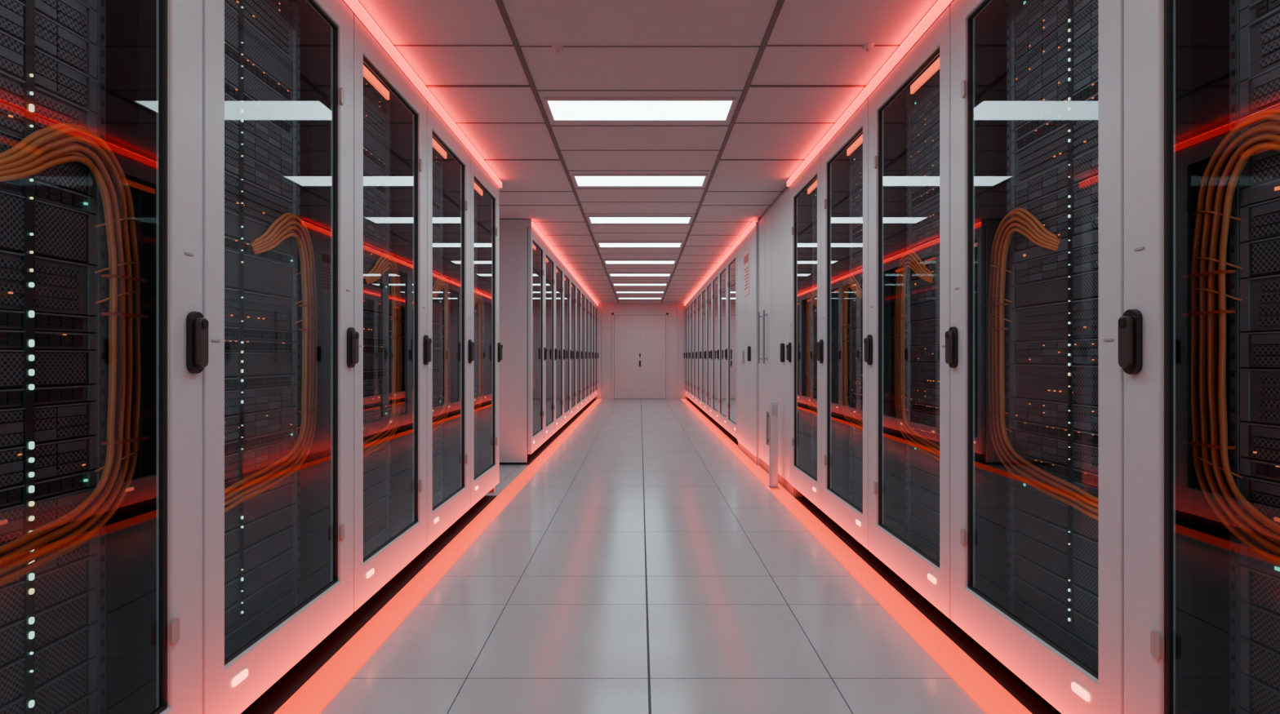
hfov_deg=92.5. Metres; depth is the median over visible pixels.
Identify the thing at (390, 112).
tall cabinet
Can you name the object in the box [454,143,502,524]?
tall cabinet
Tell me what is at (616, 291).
diffuser
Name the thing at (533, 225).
led strip
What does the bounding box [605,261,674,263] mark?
diffuser
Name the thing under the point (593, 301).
tall cabinet
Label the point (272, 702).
cabinet plinth
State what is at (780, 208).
tall cabinet
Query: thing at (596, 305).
tall cabinet
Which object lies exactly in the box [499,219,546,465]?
tall cabinet
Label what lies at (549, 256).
tall cabinet
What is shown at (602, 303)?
trim
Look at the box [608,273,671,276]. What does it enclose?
housing
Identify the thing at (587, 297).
tall cabinet
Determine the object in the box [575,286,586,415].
tall cabinet
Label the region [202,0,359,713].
tall cabinet
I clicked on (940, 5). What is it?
led strip
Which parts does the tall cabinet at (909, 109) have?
handle, door frame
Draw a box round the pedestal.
[766,401,779,489]
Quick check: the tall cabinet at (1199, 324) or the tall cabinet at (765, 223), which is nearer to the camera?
the tall cabinet at (1199, 324)
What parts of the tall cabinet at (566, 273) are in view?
glass pane, door frame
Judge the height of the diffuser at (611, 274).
0.001 m
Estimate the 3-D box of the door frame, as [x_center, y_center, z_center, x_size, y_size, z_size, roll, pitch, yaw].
[0.000,-0.030,18.189,1.680,2.560,0.020,0,0,0]
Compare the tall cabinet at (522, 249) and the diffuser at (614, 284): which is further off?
the diffuser at (614, 284)
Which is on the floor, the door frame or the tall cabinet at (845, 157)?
the tall cabinet at (845, 157)
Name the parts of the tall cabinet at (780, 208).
door panel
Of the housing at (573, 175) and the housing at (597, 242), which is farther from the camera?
the housing at (597, 242)
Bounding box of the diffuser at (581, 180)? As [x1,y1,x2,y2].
[574,176,705,186]
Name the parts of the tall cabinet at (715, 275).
door frame, glass pane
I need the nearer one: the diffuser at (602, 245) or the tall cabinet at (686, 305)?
the diffuser at (602, 245)
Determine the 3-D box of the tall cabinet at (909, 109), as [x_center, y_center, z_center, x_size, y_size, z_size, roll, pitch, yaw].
[1.811,-0.172,3.100,1.038,2.845,0.940,0,0,0]
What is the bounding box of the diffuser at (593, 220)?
[589,217,690,222]
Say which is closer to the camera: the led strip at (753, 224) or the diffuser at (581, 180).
the diffuser at (581, 180)
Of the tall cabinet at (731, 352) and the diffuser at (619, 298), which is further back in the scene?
the diffuser at (619, 298)
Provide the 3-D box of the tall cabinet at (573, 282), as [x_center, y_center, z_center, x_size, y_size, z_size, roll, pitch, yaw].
[-1.741,-0.172,11.629,1.038,2.845,1.006,0,0,0]
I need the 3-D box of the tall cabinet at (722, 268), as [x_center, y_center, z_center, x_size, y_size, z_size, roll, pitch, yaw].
[1.811,-0.172,9.883,1.038,2.845,0.975,0,0,0]
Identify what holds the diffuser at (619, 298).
attached to the housing at (618, 297)
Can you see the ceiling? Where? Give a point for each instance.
(792, 68)
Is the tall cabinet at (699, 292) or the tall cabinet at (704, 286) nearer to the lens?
the tall cabinet at (704, 286)
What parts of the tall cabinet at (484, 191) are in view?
door frame, panel, handle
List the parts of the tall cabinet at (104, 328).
door frame, handle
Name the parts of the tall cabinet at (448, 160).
door frame, handle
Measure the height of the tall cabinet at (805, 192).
2.845 m
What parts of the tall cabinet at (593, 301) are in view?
glass pane, door frame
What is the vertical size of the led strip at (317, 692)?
0.008 m
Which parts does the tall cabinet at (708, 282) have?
door frame, glass pane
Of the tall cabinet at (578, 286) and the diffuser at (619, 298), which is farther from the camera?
the diffuser at (619, 298)
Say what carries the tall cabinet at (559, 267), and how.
on the floor
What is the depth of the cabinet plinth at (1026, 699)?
2.86 m
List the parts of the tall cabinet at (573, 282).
glass pane, door frame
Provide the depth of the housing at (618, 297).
16.52 m
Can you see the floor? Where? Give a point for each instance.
(643, 568)
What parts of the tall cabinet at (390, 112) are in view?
door frame, handle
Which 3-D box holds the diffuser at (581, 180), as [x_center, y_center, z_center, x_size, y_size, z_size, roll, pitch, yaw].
[0.000,-1.590,5.525,1.146,0.001,0.310,0,0,0]
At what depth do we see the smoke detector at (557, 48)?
3.15 m
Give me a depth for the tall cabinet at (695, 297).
15.00 m
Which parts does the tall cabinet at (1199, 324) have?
handle, door frame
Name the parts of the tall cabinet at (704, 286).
door frame, glass pane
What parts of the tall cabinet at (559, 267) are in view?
door frame, handle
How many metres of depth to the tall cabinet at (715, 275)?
10.95 m
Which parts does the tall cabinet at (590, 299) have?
glass pane, door frame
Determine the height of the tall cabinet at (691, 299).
2.845 m
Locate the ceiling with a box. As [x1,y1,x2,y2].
[358,0,937,303]
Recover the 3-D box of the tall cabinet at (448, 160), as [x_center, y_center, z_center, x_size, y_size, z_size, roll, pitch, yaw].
[-1.741,-0.172,4.095,1.038,2.845,0.930,0,0,0]
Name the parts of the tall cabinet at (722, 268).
handle, door frame, glass pane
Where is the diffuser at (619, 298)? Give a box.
[618,297,661,298]
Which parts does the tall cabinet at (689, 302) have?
glass pane, door frame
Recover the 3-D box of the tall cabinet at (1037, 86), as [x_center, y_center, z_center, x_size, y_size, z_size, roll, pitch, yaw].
[1.811,-0.172,2.160,1.038,2.845,0.940,0,0,0]
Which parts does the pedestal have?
post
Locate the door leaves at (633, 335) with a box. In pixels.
[613,315,666,399]
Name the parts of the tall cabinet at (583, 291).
glass pane, door frame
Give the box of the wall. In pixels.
[593,303,688,399]
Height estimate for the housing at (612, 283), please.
0.014 m
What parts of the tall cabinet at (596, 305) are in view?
glass pane, door frame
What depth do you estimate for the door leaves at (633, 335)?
18.18 m
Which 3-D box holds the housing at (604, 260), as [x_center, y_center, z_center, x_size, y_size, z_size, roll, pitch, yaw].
[0.000,-1.593,10.265,1.186,0.014,0.350,0,0,0]
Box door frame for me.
[611,312,668,399]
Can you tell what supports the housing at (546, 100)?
attached to the ceiling
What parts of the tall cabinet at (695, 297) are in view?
door frame, glass pane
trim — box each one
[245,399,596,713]
[601,302,678,399]
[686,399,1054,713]
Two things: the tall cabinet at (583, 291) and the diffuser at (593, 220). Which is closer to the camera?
the diffuser at (593, 220)
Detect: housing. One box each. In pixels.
[543,97,736,121]
[572,173,707,186]
[587,215,692,223]
[597,242,682,247]
[604,260,675,264]
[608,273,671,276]
[612,283,667,285]
[617,297,662,299]
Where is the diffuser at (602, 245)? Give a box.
[599,243,680,247]
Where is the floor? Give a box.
[320,399,985,713]
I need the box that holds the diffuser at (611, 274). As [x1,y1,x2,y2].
[610,274,669,275]
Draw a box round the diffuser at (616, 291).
[616,291,663,293]
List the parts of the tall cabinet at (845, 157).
handle, door frame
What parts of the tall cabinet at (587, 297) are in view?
glass pane, door frame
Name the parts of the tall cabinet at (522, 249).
panel, door frame, handle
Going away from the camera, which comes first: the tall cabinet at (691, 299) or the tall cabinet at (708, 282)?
the tall cabinet at (708, 282)
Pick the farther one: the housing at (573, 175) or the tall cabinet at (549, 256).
the tall cabinet at (549, 256)
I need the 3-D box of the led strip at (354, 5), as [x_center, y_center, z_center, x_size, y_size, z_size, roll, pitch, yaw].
[-1.248,-1.539,1.605,0.023,0.043,7.770,0,0,0]
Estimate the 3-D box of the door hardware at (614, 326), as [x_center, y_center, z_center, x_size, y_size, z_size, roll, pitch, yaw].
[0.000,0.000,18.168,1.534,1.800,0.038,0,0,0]
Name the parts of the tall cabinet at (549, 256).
door frame, handle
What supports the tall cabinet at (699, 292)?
on the floor
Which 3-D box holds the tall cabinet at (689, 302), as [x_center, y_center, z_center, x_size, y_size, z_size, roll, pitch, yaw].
[1.811,-0.172,16.707,1.038,2.845,0.975,0,0,0]
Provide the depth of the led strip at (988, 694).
2.97 m
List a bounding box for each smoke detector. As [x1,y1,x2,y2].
[551,44,564,54]
[862,42,875,52]
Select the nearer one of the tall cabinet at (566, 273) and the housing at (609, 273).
the tall cabinet at (566, 273)
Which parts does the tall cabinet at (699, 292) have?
door frame, glass pane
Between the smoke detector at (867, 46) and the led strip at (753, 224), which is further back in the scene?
the led strip at (753, 224)
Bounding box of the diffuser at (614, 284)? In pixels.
[613,284,666,285]
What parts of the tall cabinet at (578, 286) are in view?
glass pane, door frame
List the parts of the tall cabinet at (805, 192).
handle, door frame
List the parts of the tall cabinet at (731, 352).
handle, glass pane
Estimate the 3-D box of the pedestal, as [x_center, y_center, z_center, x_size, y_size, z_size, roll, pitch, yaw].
[1.255,0.831,5.800,0.110,0.821,0.120,0,0,0]
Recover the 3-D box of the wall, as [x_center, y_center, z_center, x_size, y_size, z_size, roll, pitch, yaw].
[0.035,-0.175,18.250,4.790,2.850,0.100,0,0,0]
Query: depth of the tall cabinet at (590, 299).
15.87 m
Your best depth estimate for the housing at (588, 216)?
6.93 m
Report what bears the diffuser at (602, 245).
attached to the housing at (597, 242)
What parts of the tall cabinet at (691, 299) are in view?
door frame, glass pane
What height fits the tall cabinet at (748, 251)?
2.840 m
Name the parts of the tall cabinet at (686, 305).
door frame, glass pane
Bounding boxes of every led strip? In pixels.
[273,399,601,713]
[344,0,502,187]
[531,222,598,306]
[680,399,1031,713]
[684,221,755,306]
[786,0,952,186]
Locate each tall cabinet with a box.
[0,0,208,713]
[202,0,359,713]
[327,0,431,639]
[407,88,474,567]
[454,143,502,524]
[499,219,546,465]
[535,237,557,451]
[546,249,565,440]
[556,261,572,431]
[564,272,577,425]
[570,276,582,419]
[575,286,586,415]
[580,288,590,410]
[584,295,593,407]
[587,299,595,404]
[592,303,598,399]
[683,303,691,400]
[685,299,694,404]
[688,294,697,406]
[692,289,702,409]
[695,284,706,414]
[699,279,711,418]
[704,274,718,424]
[710,264,725,430]
[716,254,734,438]
[724,240,737,440]
[737,218,759,466]
[758,204,773,474]
[771,186,803,497]
[786,141,836,526]
[817,84,888,571]
[863,0,977,647]
[945,0,1124,713]
[1118,0,1279,713]
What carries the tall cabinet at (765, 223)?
on the floor
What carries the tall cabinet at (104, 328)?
on the floor

